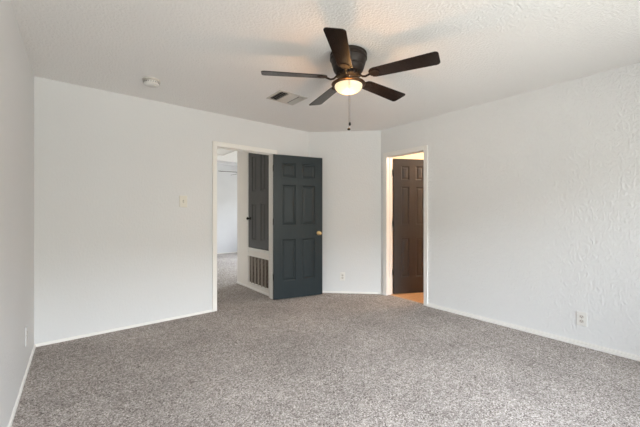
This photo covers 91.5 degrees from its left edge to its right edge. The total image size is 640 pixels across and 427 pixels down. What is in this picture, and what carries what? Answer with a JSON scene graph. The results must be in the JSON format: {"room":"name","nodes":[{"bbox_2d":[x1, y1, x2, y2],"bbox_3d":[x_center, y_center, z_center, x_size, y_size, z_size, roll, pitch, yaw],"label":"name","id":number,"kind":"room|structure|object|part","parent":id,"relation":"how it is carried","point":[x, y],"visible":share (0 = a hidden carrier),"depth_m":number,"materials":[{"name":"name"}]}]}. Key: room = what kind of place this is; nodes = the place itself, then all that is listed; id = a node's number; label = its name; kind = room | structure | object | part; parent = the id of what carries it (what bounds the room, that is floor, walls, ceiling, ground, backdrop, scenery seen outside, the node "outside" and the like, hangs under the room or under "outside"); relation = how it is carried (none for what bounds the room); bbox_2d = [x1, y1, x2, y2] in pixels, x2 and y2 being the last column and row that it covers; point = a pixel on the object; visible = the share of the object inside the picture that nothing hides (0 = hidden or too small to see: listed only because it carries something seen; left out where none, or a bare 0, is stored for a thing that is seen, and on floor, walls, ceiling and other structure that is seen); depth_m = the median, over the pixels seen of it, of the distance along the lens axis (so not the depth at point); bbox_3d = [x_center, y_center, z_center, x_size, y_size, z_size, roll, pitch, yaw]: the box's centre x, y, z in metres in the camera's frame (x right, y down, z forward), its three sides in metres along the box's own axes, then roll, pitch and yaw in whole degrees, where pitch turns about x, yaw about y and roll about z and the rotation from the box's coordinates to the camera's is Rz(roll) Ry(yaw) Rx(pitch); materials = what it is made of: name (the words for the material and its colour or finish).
{"room":"empty bedroom","nodes":[
{"label":"empty bedroom","id":0,"kind":"room"},
{"bbox_2d":[0,0,33,426],"bbox_3d":[-0.900,-0.012,0.568,0.214,2.446,5.845,0,0,-39],"label":"wall","id":1,"kind":"structure","parent":0,"point":[16,73],"depth_m":1.93,"materials":[{"name":"white paint"}]},
{"bbox_2d":[8,344,35,426],"bbox_3d":[-0.851,1.198,0.608,0.012,0.026,5.616,0,0,-38],"label":"baseboard","id":2,"kind":"structure","parent":1,"relation":"attached to","point":[34,346],"depth_m":2.09,"materials":[{"name":"paint"}]},
{"bbox_2d":[25,325,27,345],"bbox_3d":[-2.219,0.926,2.360,0.009,0.135,0.080,0,0,-39],"label":"power outlet","id":3,"kind":"object","parent":1,"relation":"attached to","point":[26,331],"visible":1,"depth_m":2.34,"materials":[{"name":"plastic"}]},
{"bbox_3d":[-2.220,0.926,2.359,0.006,0.135,0.080,0,0,-39],"label":"plate","id":4,"kind":"part","parent":3,"relation":"part of","materials":[{"name":"white plastic"}]},
{"bbox_2d":[34,76,308,343],"bbox_3d":[-1.395,-0.012,3.852,3.146,2.446,0.115,0,0,-39],"label":"wall","id":5,"kind":"structure","parent":0,"point":[115,246],"depth_m":3.25,"materials":[{"name":"white paint"}]},
{"bbox_2d":[35,310,211,346],"bbox_3d":[-1.371,1.198,3.789,3.104,0.026,0.012,0,0,-39],"label":"baseboard","id":6,"kind":"structure","parent":5,"relation":"attached to","point":[207,311],"depth_m":3.21,"materials":[{"name":"paint"}]},
{"bbox_2d":[179,196,186,206],"bbox_3d":[-1.581,-0.134,3.614,0.086,0.134,0.021,0,0,-39],"label":"light switch","id":7,"kind":"object","parent":5,"relation":"attached to","point":[182,199],"visible":1,"depth_m":3.61,"materials":[{"name":"beige plastic"}]},
{"bbox_2d":[212,141,276,311],"bbox_3d":[-1.005,0.164,4.168,0.917,2.095,0.153,0,0,-39],"label":"trim","id":8,"kind":"structure","parent":5,"relation":"attached to","point":[216,145],"depth_m":3.94,"materials":[{"name":"paint"}]},
{"bbox_2d":[273,154,321,299],"bbox_3d":[-0.314,0.194,4.477,0.754,2.014,0.157,0,0,-25],"label":"door","id":9,"kind":"structure","parent":5,"relation":"in","point":[297,180],"depth_m":4.45,"materials":[{"name":"paint"}]},
{"bbox_2d":[217,164,236,252],"bbox_3d":[-3.031,-0.149,9.287,4.665,2.720,0.115,0,0,-39],"label":"wall","id":10,"kind":"structure","parent":0,"point":[226,181],"depth_m":9.39,"materials":[{"name":"paint"}]},
{"bbox_2d":[237,151,268,293],"bbox_3d":[-1.019,-0.012,4.985,0.115,2.446,1.175,0,0,-39],"label":"wall","id":11,"kind":"structure","parent":0,"point":[242,254],"depth_m":5.24,"materials":[{"name":"paint"}]},
{"bbox_2d":[237,281,268,295],"bbox_3d":[-1.072,1.198,4.949,0.012,0.026,1.165,0,0,-39],"label":"baseboard","id":12,"kind":"structure","parent":11,"relation":"attached to","point":[264,293],"depth_m":4.91,"materials":[{"name":"paint"}]},
{"bbox_2d":[246,153,268,250],"bbox_3d":[-0.958,-0.219,4.784,0.091,1.544,0.671,0,0,-39],"label":"door","id":13,"kind":"structure","parent":11,"relation":"in","point":[258,218],"depth_m":4.77,"materials":[{"name":"grey paint"}]},
{"bbox_2d":[247,153,268,253],"bbox_3d":[-0.948,-0.198,4.794,0.014,1.657,0.741,0,0,-39],"label":"trim","id":14,"kind":"structure","parent":11,"relation":"attached to","point":[248,247],"depth_m":5.06,"materials":[{"name":"paint"}]},
{"bbox_2d":[248,254,268,290],"bbox_3d":[-0.943,0.901,4.814,0.042,0.460,0.692,0,0,-39],"label":"air vent","id":15,"kind":"object","parent":11,"relation":"in","point":[259,266],"visible":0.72,"depth_m":4.80,"materials":[{"name":"metal"}]},
{"bbox_2d":[11,0,639,162],"bbox_3d":[0.469,-1.435,3.762,6.260,0.400,9.180,0,0,-39],"label":"ceiling","id":16,"kind":"structure","parent":0,"point":[205,55],"depth_m":2.34,"materials":[{"name":"white paint"}]},
{"bbox_2d":[142,77,160,87],"bbox_3d":[-1.566,-1.205,2.901,0.152,0.060,0.152,0,0,-39],"label":"smoke detector","id":17,"kind":"object","parent":16,"relation":"attached to","point":[151,82],"visible":1,"depth_m":2.86,"materials":[{"name":"plastic"}]},
{"bbox_2d":[217,149,235,155],"bbox_3d":[-2.054,-1.224,6.119,0.670,0.022,0.830,0,0,-39],"label":"ceiling","id":18,"kind":"structure","parent":16,"relation":"attached to","point":[221,152],"depth_m":6.30,"materials":[{"name":"paint"}]},
{"bbox_2d":[266,90,306,104],"bbox_3d":[-0.355,-1.227,3.346,0.344,0.016,0.290,0,0,-39],"label":"ceiling vent","id":19,"kind":"object","parent":16,"relation":"in","point":[281,96],"visible":1,"depth_m":3.33,"materials":[{"name":"metal"}]},
{"bbox_2d":[261,27,439,129],"bbox_3d":[0.242,-0.922,2.453,1.260,0.626,1.289,0,0,-39],"label":"ceiling fan","id":20,"kind":"object","parent":16,"relation":"hanging from","point":[348,61],"visible":1,"depth_m":2.31,"materials":[{"name":"brown wood"}]},
{"bbox_3d":[-0.191,-1.048,2.367,0.501,0.006,0.138,0,12,-7],"label":"blade","id":21,"kind":"part","parent":20,"relation":"part of","materials":[{"name":"brown wood"}]},
{"bbox_3d":[0.050,-1.048,2.800,0.138,0.006,0.501,-13,5,-24],"label":"blade","id":22,"kind":"part","parent":20,"relation":"part of","materials":[{"name":"brown wood"}]},
{"bbox_3d":[0.133,-1.048,2.015,0.138,0.006,0.501,12,3,12],"label":"blade","id":23,"kind":"part","parent":20,"relation":"part of","materials":[{"name":"brown wood"}]},
{"bbox_3d":[0.221,-0.962,2.421,0.214,0.066,0.214,0,0,-39],"label":"lamp shade","id":24,"kind":"part","parent":20,"relation":"part of","materials":[{"name":"white glass"}]},
{"bbox_3d":[0.540,-1.048,2.688,0.501,0.006,0.138,0,-12,-40],"label":"blade","id":25,"kind":"part","parent":20,"relation":"part of","materials":[{"name":"brown wood"}]},
{"bbox_3d":[0.586,-1.048,2.223,0.501,0.006,0.138,0,-12,29],"label":"blade","id":26,"kind":"part","parent":20,"relation":"part of","materials":[{"name":"brown wood"}]},
{"bbox_2d":[12,252,639,426],"bbox_3d":[-0.153,1.261,4.531,6.260,0.100,11.160,0,0,-39],"label":"floor","id":27,"kind":"structure","parent":0,"point":[324,359],"depth_m":2.37,"materials":[{"name":"carpet"}]},
{"bbox_2d":[309,130,380,291],"bbox_3d":[0.378,-0.012,4.782,1.185,2.446,0.132,0,0,5],"label":"wall","id":28,"kind":"structure","parent":0,"point":[351,160],"depth_m":4.71,"materials":[{"name":"white paint"}]},
{"bbox_2d":[340,272,344,280],"bbox_3d":[0.340,0.961,4.718,0.078,0.125,0.009,0,0,5],"label":"power outlet","id":29,"kind":"object","parent":28,"relation":"attached to","point":[342,274],"visible":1,"depth_m":4.72,"materials":[{"name":"white plastic"}]},
{"bbox_2d":[322,291,379,293],"bbox_3d":[0.372,1.198,4.714,1.086,0.026,0.012,0,0,5],"label":"baseboard","id":30,"kind":"structure","parent":28,"relation":"attached to","point":[322,291],"depth_m":4.70,"materials":[{"name":"paint"}]},
{"bbox_2d":[393,152,423,158],"bbox_3d":[1.658,-0.007,5.394,1.839,2.456,0.095,0,0,-39],"label":"wall","id":31,"kind":"structure","parent":0,"point":[418,155],"depth_m":5.25,"materials":[{"name":"paint"}]},
{"bbox_2d":[381,62,639,355],"bbox_3d":[2.506,-0.012,2.791,0.115,2.446,5.020,0,0,-39],"label":"wall","id":32,"kind":"structure","parent":0,"point":[534,196],"depth_m":3.09,"materials":[{"name":"white paint"}]},
{"bbox_2d":[383,145,427,305],"bbox_3d":[1.222,0.164,4.380,0.153,2.095,0.725,0,0,-39],"label":"trim","id":33,"kind":"structure","parent":32,"relation":"attached to","point":[387,157],"depth_m":4.58,"materials":[{"name":"paint"}]},
{"bbox_2d":[393,159,423,293],"bbox_3d":[1.383,0.196,4.714,0.616,2.014,0.157,0,0,-10],"label":"door","id":34,"kind":"structure","parent":32,"relation":"in","point":[408,174],"depth_m":4.69,"materials":[{"name":"brown paint"}]},
{"bbox_2d":[380,291,639,360],"bbox_3d":[2.432,1.190,2.775,0.020,0.042,4.857,0,0,-39],"label":"baseboard","id":35,"kind":"structure","parent":32,"relation":"attached to","point":[513,326],"depth_m":3.06,"materials":[{"name":"paint"}]},
{"bbox_2d":[576,311,586,326],"bbox_3d":[2.384,0.965,2.843,0.009,0.125,0.078,0,0,-39],"label":"power outlet","id":36,"kind":"object","parent":32,"relation":"attached to","point":[581,317],"visible":1,"depth_m":2.84,"materials":[{"name":"white plastic"}]},
{"bbox_3d":[-2.475,-1.569,8.557,4.810,0.120,1.980,0,0,-39],"label":"ceiling","id":37,"kind":"structure","parent":0,"visible":0},
{"bbox_2d":[217,160,236,165],"bbox_3d":[-1.907,-1.345,7.897,4.435,0.327,0.240,0,0,-39],"label":"trim","id":38,"kind":"structure","parent":37,"relation":"attached to","point":[218,162],"depth_m":7.54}
]}

